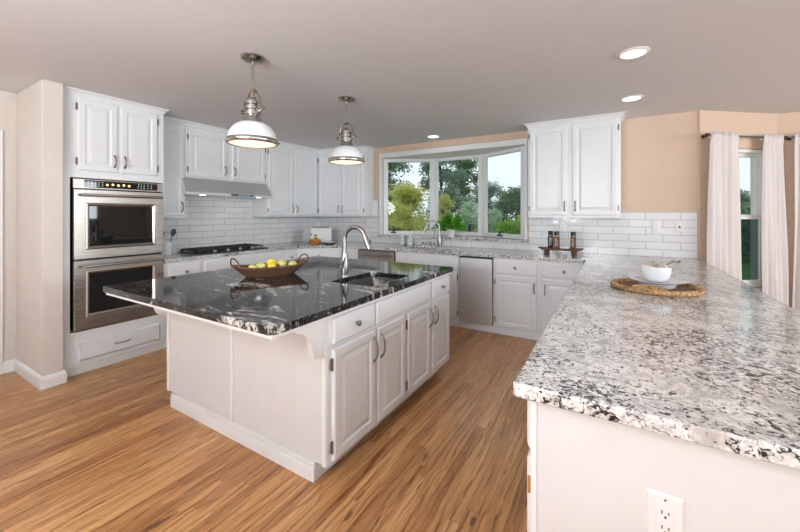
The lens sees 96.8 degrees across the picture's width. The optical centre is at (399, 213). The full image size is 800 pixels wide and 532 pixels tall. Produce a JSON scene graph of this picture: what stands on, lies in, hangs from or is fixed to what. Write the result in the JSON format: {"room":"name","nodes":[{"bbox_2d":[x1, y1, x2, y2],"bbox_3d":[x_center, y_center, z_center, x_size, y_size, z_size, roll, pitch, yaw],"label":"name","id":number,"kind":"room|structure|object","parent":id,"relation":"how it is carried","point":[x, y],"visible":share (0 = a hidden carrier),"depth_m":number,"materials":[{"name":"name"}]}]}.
{"room":"kitchen","nodes":[
{"label":"kitchen","id":0,"kind":"room"},
{"bbox_2d":[16,79,62,375],"bbox_3d":[-3.070,0.158,3.018,0.670,2.440,0.128,0,0,31],"label":"wall","id":1,"kind":"structure","parent":0,"point":[39,107],"depth_m":2.87,"materials":[{"name":"beige paint"}]},
{"bbox_2d":[3,359,66,389],"bbox_3d":[-3.086,1.328,2.978,0.717,0.100,0.173,0,0,23],"label":"baseboard","id":2,"kind":"structure","parent":1,"relation":"attached to","point":[40,382],"depth_m":2.88,"materials":[{"name":"white wood"}]},
{"bbox_2d":[0,90,276,361],"bbox_3d":[-5.355,0.158,0.006,0.150,2.440,15.500,0,0,31],"label":"wall","id":3,"kind":"structure","parent":0,"point":[7,99],"depth_m":3.10,"materials":[{"name":"beige paint"}]},
{"bbox_2d":[0,130,2,374],"bbox_3d":[-3.704,0.328,2.649,0.081,2.100,0.992,0,0,31],"label":"door","id":4,"kind":"structure","parent":3,"relation":"in","point":[1,131],"depth_m":3.05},
{"bbox_2d":[163,115,186,217],"bbox_3d":[-2.659,-0.509,3.977,0.366,1.104,0.357,0,0,31],"label":"upper cabinet","id":5,"kind":"object","parent":3,"relation":"attached to","point":[173,128],"visible":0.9,"depth_m":3.94,"materials":[{"name":"white paint"}]},
{"bbox_2d":[185,121,265,183],"bbox_3d":[-2.281,-0.742,4.607,0.366,0.640,1.107,0,0,31],"label":"upper cabinet","id":6,"kind":"object","parent":3,"relation":"attached to","point":[208,155],"visible":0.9,"depth_m":4.39,"materials":[{"name":"white paint"}]},
{"bbox_2d":[182,177,271,198],"bbox_3d":[-2.270,-0.318,4.579,0.411,0.200,1.175,0,0,31],"label":"range hood","id":7,"kind":"object","parent":6,"relation":"attached to","point":[190,186],"visible":0.98,"depth_m":4.39,"materials":[{"name":"silver metal"}]},
{"bbox_2d":[163,196,318,252],"bbox_3d":[-2.178,0.021,5.146,0.009,0.886,2.855,0,0,31],"label":"backsplash","id":8,"kind":"structure","parent":3,"relation":"attached to","point":[208,221],"depth_m":4.82,"materials":[{"name":"tile"}]},
{"bbox_2d":[253,141,317,216],"bbox_3d":[-1.734,-0.509,5.519,0.366,1.104,1.016,0,0,31],"label":"upper cabinet","id":9,"kind":"object","parent":3,"relation":"attached to","point":[291,170],"visible":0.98,"depth_m":5.37,"materials":[{"name":"white paint"}]},
{"bbox_2d":[0,325,537,531],"bbox_3d":[-1.401,1.438,-2.238,9.300,0.120,15.920,0,0,31],"label":"floor","id":10,"kind":"structure","parent":0,"point":[102,449],"depth_m":1.94,"materials":[{"name":"brown wood"}]},
{"bbox_2d":[63,85,168,376],"bbox_3d":[-2.831,0.158,3.434,0.642,2.440,0.823,0,0,31],"label":"oven tower","id":11,"kind":"object","parent":10,"relation":"on","point":[105,137],"visible":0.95,"depth_m":3.19,"materials":[{"name":"white paint"}]},
{"bbox_2d":[70,178,163,331],"bbox_3d":[-2.780,0.350,3.417,0.617,1.308,0.697,0,0,31],"label":"double wall oven","id":12,"kind":"object","parent":11,"relation":"in","point":[116,227],"visible":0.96,"depth_m":3.21,"materials":[{"name":"silver metal"}]},
{"bbox_2d":[163,259,201,348],"bbox_3d":[-2.530,0.942,3.921,0.627,0.872,0.392,0,0,31],"label":"base cabinet","id":13,"kind":"object","parent":10,"relation":"on","point":[193,266],"visible":0.24,"depth_m":3.72,"materials":[{"name":"white paint"}]},
{"bbox_2d":[202,250,282,271],"bbox_3d":[-2.135,0.942,4.579,0.627,0.872,1.140,0,0,31],"label":"base cabinet","id":14,"kind":"object","parent":10,"relation":"on","point":[210,264],"visible":0.02,"depth_m":4.34,"materials":[{"name":"white paint"}]},
{"bbox_2d":[106,272,450,482],"bbox_3d":[-0.713,0.940,2.685,1.635,0.877,1.892,0,0,31],"label":"base cabinet","id":15,"kind":"object","parent":10,"relation":"on","point":[301,398],"visible":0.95,"depth_m":2.09,"materials":[{"name":"paint"}]},
{"bbox_2d":[103,256,452,335],"bbox_3d":[-0.720,0.482,2.687,1.620,0.036,1.932,0,0,31],"label":"countertop","id":16,"kind":"structure","parent":15,"relation":"on","point":[270,305],"depth_m":2.15,"materials":[{"name":"black stone"}]},
{"bbox_2d":[230,253,308,276],"bbox_3d":[-0.980,0.390,2.693,0.558,0.148,0.239,0,0,-33],"label":"fruit basket","id":17,"kind":"object","parent":16,"relation":"on","point":[244,270],"visible":0.86,"depth_m":2.61,"materials":[{"name":"brown wicker"}]},
{"bbox_2d":[256,262,266,267],"bbox_3d":[-1.043,0.398,2.663,0.073,0.068,0.075,0,0,4],"label":"lime","id":18,"kind":"object","parent":17,"relation":"in","point":[261,264],"visible":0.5,"depth_m":2.64,"materials":[{"name":"food"}]},
{"bbox_2d":[265,258,277,264],"bbox_3d":[-0.992,0.378,2.738,0.073,0.068,0.075,0,0,35],"label":"lemon","id":19,"kind":"object","parent":17,"relation":"in","point":[271,259],"visible":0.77,"depth_m":2.72,"materials":[{"name":"yellow food"}]},
{"bbox_2d":[267,262,276,267],"bbox_3d":[-0.960,0.394,2.664,0.075,0.068,0.073,0,0,19],"label":"lemon","id":20,"kind":"object","parent":17,"relation":"in","point":[271,264],"visible":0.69,"depth_m":2.64,"materials":[{"name":"yellow food"}]},
{"bbox_2d":[278,259,286,266],"bbox_3d":[-0.908,0.386,2.738,0.075,0.068,0.073,0,0,-44],"label":"lemon","id":21,"kind":"object","parent":17,"relation":"in","point":[282,262],"visible":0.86,"depth_m":2.71,"materials":[{"name":"food"}]},
{"bbox_2d":[287,261,296,264],"bbox_3d":[-0.843,0.402,2.787,0.073,0.068,0.075,0,0,-29],"label":"lime","id":22,"kind":"object","parent":17,"relation":"in","point":[290,262],"visible":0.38,"depth_m":2.76,"materials":[{"name":"food"}]},
{"bbox_2d":[340,225,371,276],"bbox_3d":[-0.328,0.273,2.582,0.262,0.382,0.097,0,0,24],"label":"island faucet","id":23,"kind":"object","parent":16,"relation":"on","point":[344,265],"visible":1,"depth_m":2.61,"materials":[{"name":"silver metal"}]},
{"bbox_2d":[344,276,396,286],"bbox_3d":[-0.203,0.598,2.553,0.383,0.190,0.528,0,0,31],"label":"island sink","id":24,"kind":"object","parent":16,"relation":"in","point":[371,281],"visible":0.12,"depth_m":2.80,"materials":[{"name":"silver metal"}]},
{"bbox_2d":[283,249,296,259],"bbox_3d":[-1.782,0.942,5.173,0.621,0.872,0.238,0,0,31],"label":"base cabinet","id":25,"kind":"object","parent":10,"relation":"on","point":[290,254],"visible":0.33,"depth_m":5.01,"materials":[{"name":"white paint"}]},
{"bbox_2d":[297,248,340,258],"bbox_3d":[-1.271,0.942,5.627,1.030,0.872,1.058,0,0,31],"label":"base cabinet","id":26,"kind":"object","parent":10,"relation":"on","point":[328,252],"visible":0.13,"depth_m":5.20,"materials":[{"name":"white paint"}]},
{"bbox_2d":[341,248,359,258],"bbox_3d":[-0.611,0.942,5.412,0.320,0.872,0.627,0,0,31],"label":"base cabinet","id":27,"kind":"object","parent":10,"relation":"on","point":[352,253],"visible":0.1,"depth_m":5.14,"materials":[{"name":"white paint"}]},
{"bbox_2d":[358,249,394,261],"bbox_3d":[-0.207,0.944,5.155,0.609,0.868,0.632,0,0,31],"label":"dishwasher","id":28,"kind":"object","parent":10,"relation":"on","point":[377,255],"visible":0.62,"depth_m":4.90,"materials":[{"name":"silver metal"}]},
{"bbox_2d":[395,251,459,326],"bbox_3d":[0.460,0.942,4.770,0.910,0.872,0.627,0,0,31],"label":"base cabinet","id":29,"kind":"object","parent":10,"relation":"on","point":[401,257],"visible":0.2,"depth_m":4.36,"materials":[{"name":"white paint"}]},
{"bbox_2d":[459,256,493,332],"bbox_3d":[1.037,0.944,4.438,0.410,0.868,0.582,0,0,31],"label":"trash compactor","id":30,"kind":"object","parent":10,"relation":"on","point":[475,273],"visible":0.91,"depth_m":4.19,"materials":[{"name":"silver metal"}]},
{"bbox_2d":[493,258,539,339],"bbox_3d":[1.427,0.942,4.190,0.505,0.872,0.627,0,0,31],"label":"base cabinet","id":31,"kind":"object","parent":10,"relation":"on","point":[516,282],"visible":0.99,"depth_m":3.95,"materials":[{"name":"white paint"}]},
{"bbox_2d":[540,261,583,335],"bbox_3d":[1.859,0.942,3.930,0.500,0.872,0.627,0,0,31],"label":"base cabinet","id":32,"kind":"object","parent":10,"relation":"on","point":[556,278],"visible":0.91,"depth_m":3.76,"materials":[{"name":"white paint"}]},
{"bbox_2d":[527,400,799,531],"bbox_3d":[1.377,0.942,2.127,0.677,0.872,2.986,0,0,31],"label":"base cabinet","id":33,"kind":"object","parent":10,"relation":"on","point":[585,473],"visible":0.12,"depth_m":0.88,"materials":[{"name":"paint"}]},
{"bbox_2d":[163,240,799,469],"bbox_3d":[-0.137,0.484,3.411,5.275,0.040,3.712,0,0,31],"label":"countertop","id":34,"kind":"structure","parent":33,"relation":"on","point":[719,368],"depth_m":1.15,"materials":[{"name":"white stone"}]},
{"bbox_2d":[163,241,171,254],"bbox_3d":[-2.640,0.388,4.016,0.112,0.152,0.112,0,0,31],"label":"utensil crock","id":35,"kind":"object","parent":34,"relation":"on","point":[167,245],"visible":0.7,"depth_m":3.97,"materials":[{"name":"white ceramic"}]},
{"bbox_2d":[170,229,175,240],"bbox_3d":[-2.621,0.310,4.067,0.018,0.279,0.109,0,0,31],"label":"spoon","id":36,"kind":"object","parent":35,"relation":"in","point":[173,231],"visible":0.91,"depth_m":4.07,"materials":[{"name":"grey metal"}]},
{"bbox_2d":[178,243,267,254],"bbox_3d":[-2.216,0.440,4.519,0.450,0.048,0.930,0,0,31],"label":"cooktop","id":37,"kind":"object","parent":34,"relation":"in","point":[235,247],"visible":1,"depth_m":4.37,"materials":[{"name":"black metal"}]},
{"bbox_2d":[309,239,320,243],"bbox_3d":[-1.315,0.429,5.495,0.180,0.068,0.180,0,0,31],"label":"bowl","id":38,"kind":"object","parent":34,"relation":"on","point":[312,241],"visible":0.99,"depth_m":5.44,"materials":[{"name":"orange ceramic"}]},
{"bbox_2d":[303,227,330,242],"bbox_3d":[-1.309,0.336,5.626,0.431,0.256,0.111,0,0,3],"label":"cookbook","id":39,"kind":"object","parent":34,"relation":"on","point":[324,234],"visible":0.92,"depth_m":5.64,"materials":[{"name":"white paper"}]},
{"bbox_2d":[320,241,336,244],"bbox_3d":[-1.075,0.438,5.380,0.270,0.052,0.270,0,0,31],"label":"serving dish","id":40,"kind":"object","parent":34,"relation":"on","point":[323,242],"visible":1,"depth_m":5.31,"materials":[{"name":"grey ceramic"}]},
{"bbox_2d":[399,234,404,244],"bbox_3d":[0.034,0.381,5.344,0.092,0.166,0.092,0,0,31],"label":"glass jar","id":41,"kind":"object","parent":34,"relation":"on","point":[401,238],"visible":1,"depth_m":5.31,"materials":[{"name":"white"}]},
{"bbox_2d":[407,234,412,244],"bbox_3d":[0.146,0.381,5.277,0.092,0.166,0.092,0,0,31],"label":"glass jar","id":42,"kind":"object","parent":34,"relation":"on","point":[409,238],"visible":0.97,"depth_m":5.24,"materials":[{"name":"white glass"}]},
{"bbox_2d":[423,220,441,246],"bbox_3d":[0.458,0.277,5.038,0.264,0.374,0.097,0,0,11],"label":"sink faucet","id":43,"kind":"object","parent":34,"relation":"on","point":[436,222],"visible":1,"depth_m":5.00,"materials":[{"name":"silver metal"}]},
{"bbox_2d":[538,246,583,256],"bbox_3d":[1.795,0.420,3.973,0.470,0.087,0.150,0,0,31],"label":"wooden tray","id":44,"kind":"object","parent":34,"relation":"on","point":[546,249],"visible":1,"depth_m":3.91,"materials":[{"name":"brown wood"}]},
{"bbox_2d":[548,231,553,246],"bbox_3d":[1.720,0.288,4.052,0.056,0.185,0.057,0,0,31],"label":"bottle","id":45,"kind":"object","parent":44,"relation":"on","point":[550,233],"visible":1,"depth_m":4.03,"materials":[{"name":"black glass"}]},
{"bbox_2d":[554,231,559,247],"bbox_3d":[1.752,0.288,3.969,0.056,0.185,0.057,0,0,31],"label":"bottle","id":46,"kind":"object","parent":44,"relation":"on","point":[556,233],"visible":1,"depth_m":3.95,"materials":[{"name":"brown glass"}]},
{"bbox_2d":[570,232,575,248],"bbox_3d":[1.906,0.288,3.906,0.056,0.185,0.057,0,0,31],"label":"bottle","id":47,"kind":"object","parent":44,"relation":"on","point":[572,234],"visible":1,"depth_m":3.88,"materials":[{"name":"brown glass"}]},
{"bbox_2d":[610,278,704,296],"bbox_3d":[1.574,0.436,2.193,0.477,0.055,0.466,0,0,-20],"label":"wicker tray","id":48,"kind":"object","parent":34,"relation":"on","point":[627,284],"visible":0.8,"depth_m":2.06,"materials":[{"name":"wicker"}]},
{"bbox_2d":[629,275,687,289],"bbox_3d":[1.592,0.428,2.199,0.296,0.046,0.296,0,0,31],"label":"plate","id":49,"kind":"object","parent":48,"relation":"on","point":[671,283],"visible":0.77,"depth_m":2.15,"materials":[{"name":"white ceramic"}]},
{"bbox_2d":[640,264,671,281],"bbox_3d":[1.595,0.366,2.215,0.161,0.103,0.158,0,0,31],"label":"bowl","id":50,"kind":"object","parent":49,"relation":"on","point":[654,274],"visible":0.91,"depth_m":2.16,"materials":[{"name":"white ceramic"}]},
{"bbox_2d":[656,262,667,267],"bbox_3d":[1.610,0.326,2.183,0.068,0.066,0.061,0,0,-26],"label":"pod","id":51,"kind":"object","parent":50,"relation":"in","point":[660,265],"visible":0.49,"depth_m":2.17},
{"bbox_2d":[666,259,681,264],"bbox_3d":[1.673,0.300,2.178,0.114,0.050,0.042,0,0,-6],"label":"sprig","id":52,"kind":"object","parent":50,"relation":"in","point":[673,261],"visible":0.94,"depth_m":2.17,"materials":[{"name":"beige plant"}]},
{"bbox_2d":[646,488,684,531],"bbox_3d":[0.626,0.723,0.838,0.074,0.120,0.009,0,0,31],"label":"outlet","id":53,"kind":"object","parent":33,"relation":"attached to","point":[664,512],"visible":1,"depth_m":0.84,"materials":[{"name":"white plastic"}]},
{"bbox_2d":[657,504,673,531],"bbox_3d":[0.624,0.723,0.835,0.034,0.067,0.002,0,0,31],"label":"socket","id":54,"kind":"object","parent":53,"relation":"attached to","point":[665,512],"depth_m":0.83,"materials":[{"name":"white plastic"}]},
{"bbox_2d":[0,0,799,150],"bbox_3d":[-1.368,-1.122,-2.182,9.300,0.120,16.050,0,0,31],"label":"ceiling","id":55,"kind":"structure","parent":0,"point":[413,70],"depth_m":2.46,"materials":[{"name":"paint"}]},
{"bbox_2d":[225,52,279,148],"bbox_3d":[-1.002,-0.760,2.406,0.344,0.600,0.336,0,0,31],"label":"pendant light","id":56,"kind":"object","parent":55,"relation":"hanging from","point":[250,132],"visible":1,"depth_m":2.35,"materials":[{"name":"silver metal"}]},
{"bbox_2d":[229,140,274,147],"bbox_3d":[-0.998,-0.473,2.404,0.302,0.026,0.302,0,0,31],"label":"diffuser","id":57,"kind":"object","parent":56,"relation":"attached to","point":[239,143],"depth_m":2.36,"materials":[{"name":"beige glass"}]},
{"bbox_2d":[328,96,364,164],"bbox_3d":[-0.495,-0.760,3.265,0.344,0.600,0.336,0,0,31],"label":"pendant light","id":58,"kind":"object","parent":55,"relation":"hanging from","point":[346,153],"visible":1,"depth_m":3.21,"materials":[{"name":"silver metal"}]},
{"bbox_2d":[331,160,362,164],"bbox_3d":[-0.491,-0.473,3.263,0.302,0.026,0.302,0,0,31],"label":"diffuser","id":59,"kind":"object","parent":58,"relation":"attached to","point":[340,162],"depth_m":3.21,"materials":[{"name":"beige glass"}]},
{"bbox_2d":[426,135,439,137],"bbox_3d":[0.455,-1.057,4.859,0.188,0.010,0.188,0,0,31],"label":"recessed light","id":60,"kind":"object","parent":55,"relation":"in","point":[428,136],"visible":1,"depth_m":4.84,"materials":[{"name":"white plastic"}]},
{"bbox_2d":[620,95,643,101],"bbox_3d":[2.121,-1.057,3.252,0.188,0.010,0.188,0,0,31],"label":"recessed light","id":61,"kind":"object","parent":55,"relation":"in","point":[629,98],"visible":1,"depth_m":3.24,"materials":[{"name":"white plastic"}]},
{"bbox_2d":[617,46,650,59],"bbox_3d":[1.539,-1.057,2.342,0.188,0.010,0.188,0,0,31],"label":"recessed light","id":62,"kind":"object","parent":55,"relation":"in","point":[635,52],"visible":1,"depth_m":2.33,"materials":[{"name":"white plastic"}]},
{"bbox_2d":[334,111,696,258],"bbox_3d":[0.789,0.158,5.112,5.433,2.440,0.140,0,0,31],"label":"wall","id":63,"kind":"structure","parent":0,"point":[659,152],"depth_m":3.86,"materials":[{"name":"beige paint"}]},
{"bbox_2d":[318,146,375,216],"bbox_3d":[-1.019,-0.509,5.872,1.226,1.104,0.394,0,0,31],"label":"upper cabinet","id":64,"kind":"object","parent":63,"relation":"attached to","point":[343,190],"visible":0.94,"depth_m":5.70,"materials":[{"name":"white paint"}]},
{"bbox_2d":[368,200,377,216],"bbox_3d":[-0.424,-0.087,5.655,0.090,0.260,0.155,0,0,31],"label":"wall rack","id":65,"kind":"object","parent":64,"relation":"attached to","point":[374,203],"visible":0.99,"depth_m":5.61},
{"bbox_2d":[319,212,378,242],"bbox_3d":[-0.899,0.221,6.038,1.285,0.486,0.009,0,0,31],"label":"backsplash","id":66,"kind":"structure","parent":63,"relation":"attached to","point":[338,225],"depth_m":6.00,"materials":[{"name":"tile"}]},
{"bbox_2d":[377,234,526,242],"bbox_3d":[0.766,0.352,5.337,2.312,0.030,0.560,0,0,31],"label":"window sill","id":67,"kind":"structure","parent":63,"relation":"attached to","point":[456,237],"depth_m":5.05,"materials":[{"name":"white stone"}]},
{"bbox_2d":[431,224,437,236],"bbox_3d":[0.512,0.243,5.276,0.115,0.188,0.092,0,0,14],"label":"bud vase","id":68,"kind":"object","parent":67,"relation":"on","point":[436,225],"visible":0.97,"depth_m":5.27,"materials":[{"name":"white"}]},
{"bbox_2d":[437,213,465,236],"bbox_3d":[0.756,0.163,5.194,0.480,0.348,0.270,0,0,31],"label":"potted plant","id":69,"kind":"object","parent":67,"relation":"on","point":[448,221],"visible":0.99,"depth_m":5.14,"materials":[{"name":"green plant"}]},
{"bbox_2d":[379,138,526,239],"bbox_3d":[0.789,-0.260,5.350,2.278,1.416,0.572,0,0,31],"label":"window","id":70,"kind":"structure","parent":63,"relation":"in","point":[483,151],"depth_m":5.30,"materials":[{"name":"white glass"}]},
{"bbox_2d":[378,212,696,258],"bbox_3d":[1.359,0.222,4.684,3.980,0.484,0.009,0,0,31],"label":"backsplash","id":71,"kind":"structure","parent":63,"relation":"attached to","point":[631,234],"depth_m":4.02,"materials":[{"name":"tile"}]},
{"bbox_2d":[560,221,565,230],"bbox_3d":[1.975,0.148,4.303,0.074,0.120,0.009,0,0,31],"label":"outlet","id":72,"kind":"object","parent":71,"relation":"attached to","point":[562,223],"visible":1,"depth_m":4.30,"materials":[{"name":"white plastic"}]},
{"bbox_2d":[652,221,659,232],"bbox_3d":[2.764,0.143,3.830,0.074,0.120,0.009,0,0,31],"label":"outlet","id":73,"kind":"object","parent":71,"relation":"attached to","point":[655,224],"visible":1,"depth_m":3.83,"materials":[{"name":"white plastic"}]},
{"bbox_2d":[675,221,683,232],"bbox_3d":[2.935,0.138,3.726,0.074,0.120,0.011,0,0,31],"label":"outlet","id":74,"kind":"object","parent":71,"relation":"attached to","point":[679,225],"visible":1,"depth_m":3.73,"materials":[{"name":"white plastic"}]},
{"bbox_2d":[524,111,624,217],"bbox_3d":[1.986,-0.509,4.080,1.012,1.104,0.375,0,0,31],"label":"upper cabinet","id":75,"kind":"object","parent":63,"relation":"attached to","point":[574,166],"visible":1,"depth_m":3.92,"materials":[{"name":"white paint"}]},
{"bbox_2d":[697,110,776,287],"bbox_3d":[3.534,0.158,3.777,0.954,2.440,0.140,0,0,-8],"label":"wall","id":76,"kind":"structure","parent":0,"point":[743,123],"depth_m":3.66,"materials":[{"name":"beige paint"}]},
{"bbox_2d":[702,133,786,139],"bbox_3d":[3.529,-0.787,3.647,0.985,0.040,0.104,0,0,-8],"label":"curtain rod","id":77,"kind":"object","parent":76,"relation":"attached to","point":[706,134],"visible":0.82,"depth_m":3.62,"materials":[{"name":"grey metal"}]},
{"bbox_2d":[707,132,741,280],"bbox_3d":[3.268,0.270,3.568,0.415,2.175,0.061,0,0,-8],"label":"curtain","id":78,"kind":"object","parent":77,"relation":"hanging from","point":[723,203],"visible":0.66,"depth_m":3.56,"materials":[{"name":"white fabric"}]},
{"bbox_2d":[760,134,788,305],"bbox_3d":[3.866,0.270,3.659,0.327,2.175,0.057,0,0,-8],"label":"curtain","id":79,"kind":"object","parent":77,"relation":"hanging from","point":[774,242],"visible":0.79,"depth_m":3.64,"materials":[{"name":"white fabric"}]},
{"bbox_2d":[739,149,762,290],"bbox_3d":[3.625,0.068,3.765,0.510,1.490,0.150,0,0,-8],"label":"window","id":80,"kind":"structure","parent":76,"relation":"in","point":[756,156],"depth_m":3.79,"materials":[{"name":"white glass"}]},
{"bbox_2d":[777,112,799,306],"bbox_3d":[5.381,0.158,3.041,3.100,2.440,0.140,0,0,31],"label":"wall","id":81,"kind":"structure","parent":0,"point":[788,124],"depth_m":3.73,"materials":[{"name":"beige paint"}]},
{"bbox_3d":[5.039,-0.787,3.097,2.425,0.040,0.104,0,0,31],"label":"curtain rod","id":82,"kind":"object","parent":81,"relation":"attached to","visible":0},
{"bbox_2d":[792,134,799,310],"bbox_3d":[4.180,0.270,3.567,0.357,2.175,0.060,0,0,31],"label":"curtain","id":83,"kind":"object","parent":82,"relation":"hanging from","point":[796,271],"visible":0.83,"depth_m":3.63,"materials":[{"name":"white fabric"}]},
{"label":"outside","id":84,"kind":"structure","parent":0,"visible":0},
{"bbox_2d":[412,220,749,279],"bbox_3d":[24.593,1.878,40.988,120.000,0.300,84.400,0,0,31],"label":"ground","id":85,"kind":"structure","parent":84,"point":[745,265],"depth_m":11.64,"materials":[{"name":"green plant"}]},
{"bbox_2d":[388,225,404,230],"bbox_3d":[-0.209,1.052,9.789,0.840,1.475,0.967,0,0,-38],"label":"shrub","id":86,"kind":"object","parent":85,"relation":"on","point":[393,227],"visible":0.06,"depth_m":9.73,"materials":[{"name":"green plant"}]},
{"bbox_2d":[388,163,417,222],"bbox_3d":[-0.528,-0.652,15.554,2.510,4.866,3.444,0,0,-41],"label":"broadleaf tree","id":87,"kind":"object","parent":85,"relation":"on","point":[391,166],"visible":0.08,"depth_m":15.24,"materials":[{"name":"green plant"}]},
{"bbox_2d":[389,178,422,225],"bbox_3d":[-0.690,-0.360,24.756,4.283,4.763,5.296,0,0,-39],"label":"broadleaf tree","id":88,"kind":"object","parent":85,"relation":"on","point":[392,178],"visible":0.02,"depth_m":24.42,"materials":[{"name":"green plant"}]},
{"bbox_2d":[388,181,429,230],"bbox_3d":[0.169,0.384,11.154,1.893,2.895,2.098,0,0,-15],"label":"shrub","id":89,"kind":"object","parent":85,"relation":"on","point":[407,198],"visible":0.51,"depth_m":10.91,"materials":[{"name":"green plant"}]},
{"bbox_2d":[417,160,469,230],"bbox_3d":[1.823,-0.990,16.053,2.306,5.540,2.248,0,0,-22],"label":"eucalyptus tree","id":90,"kind":"object","parent":85,"relation":"on","point":[445,175],"visible":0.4,"depth_m":15.80,"materials":[{"name":"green plant"}]},
{"bbox_2d":[439,193,456,230],"bbox_3d":[1.442,0.541,11.868,0.996,2.487,1.071,0,0,-2],"label":"shrub","id":91,"kind":"object","parent":85,"relation":"on","point":[444,201],"visible":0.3,"depth_m":11.73,"materials":[{"name":"green plant"}]},
{"bbox_2d":[421,189,475,231],"bbox_3d":[3.558,0.183,26.002,4.825,4.646,4.446,0,0,21],"label":"broadleaf tree","id":92,"kind":"object","parent":85,"relation":"on","point":[428,211],"visible":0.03,"depth_m":25.82,"materials":[{"name":"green plant"}]},
{"bbox_2d":[443,159,477,230],"bbox_3d":[3.255,-1.516,19.753,2.594,6.599,2.614,0,0,-27],"label":"eucalyptus tree","id":93,"kind":"object","parent":85,"relation":"on","point":[465,165],"visible":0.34,"depth_m":19.42,"materials":[{"name":"green plant"}]},
{"bbox_2d":[452,201,477,231],"bbox_3d":[2.107,0.721,10.886,1.310,2.262,1.453,0,0,-25],"label":"shrub","id":94,"kind":"object","parent":85,"relation":"on","point":[468,208],"visible":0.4,"depth_m":10.68,"materials":[{"name":"green plant"}]},
{"bbox_2d":[465,181,508,227],"bbox_3d":[5.448,-0.168,22.052,2.935,4.175,3.238,0,0,44],"label":"broadleaf tree","id":95,"kind":"object","parent":85,"relation":"on","point":[491,188],"visible":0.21,"depth_m":21.96,"materials":[{"name":"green plant"}]},
{"bbox_2d":[476,208,503,232],"bbox_3d":[3.176,0.811,12.777,1.228,2.018,1.211,0,0,21],"label":"shrub","id":96,"kind":"object","parent":85,"relation":"on","point":[495,214],"visible":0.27,"depth_m":12.57,"materials":[{"name":"green plant"}]},
{"bbox_2d":[490,185,520,226],"bbox_3d":[5.459,0.266,17.006,2.891,3.312,2.414,0,0,12],"label":"broadleaf tree","id":97,"kind":"object","parent":85,"relation":"on","point":[510,202],"visible":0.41,"depth_m":16.84,"materials":[{"name":"green plant"}]},
{"bbox_2d":[490,216,520,234],"bbox_3d":[3.086,1.001,10.004,1.645,1.879,1.526,0,0,-4],"label":"shrub","id":98,"kind":"object","parent":85,"relation":"on","point":[509,227],"visible":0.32,"depth_m":9.65,"materials":[{"name":"green plant"}]},
{"bbox_2d":[740,189,749,261],"bbox_3d":[12.438,0.412,13.115,1.688,3.030,1.865,0,0,10],"label":"tree","id":99,"kind":"object","parent":85,"relation":"on","point":[745,246],"visible":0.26,"depth_m":12.70,"materials":[{"name":"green plant"}]},
{"bbox_2d":[741,201,749,255],"bbox_3d":[14.424,0.691,14.732,2.544,2.919,2.522,0,0,-28],"label":"tree","id":100,"kind":"object","parent":85,"relation":"on","point":[748,220],"visible":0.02,"depth_m":14.51,"materials":[{"name":"green plant"}]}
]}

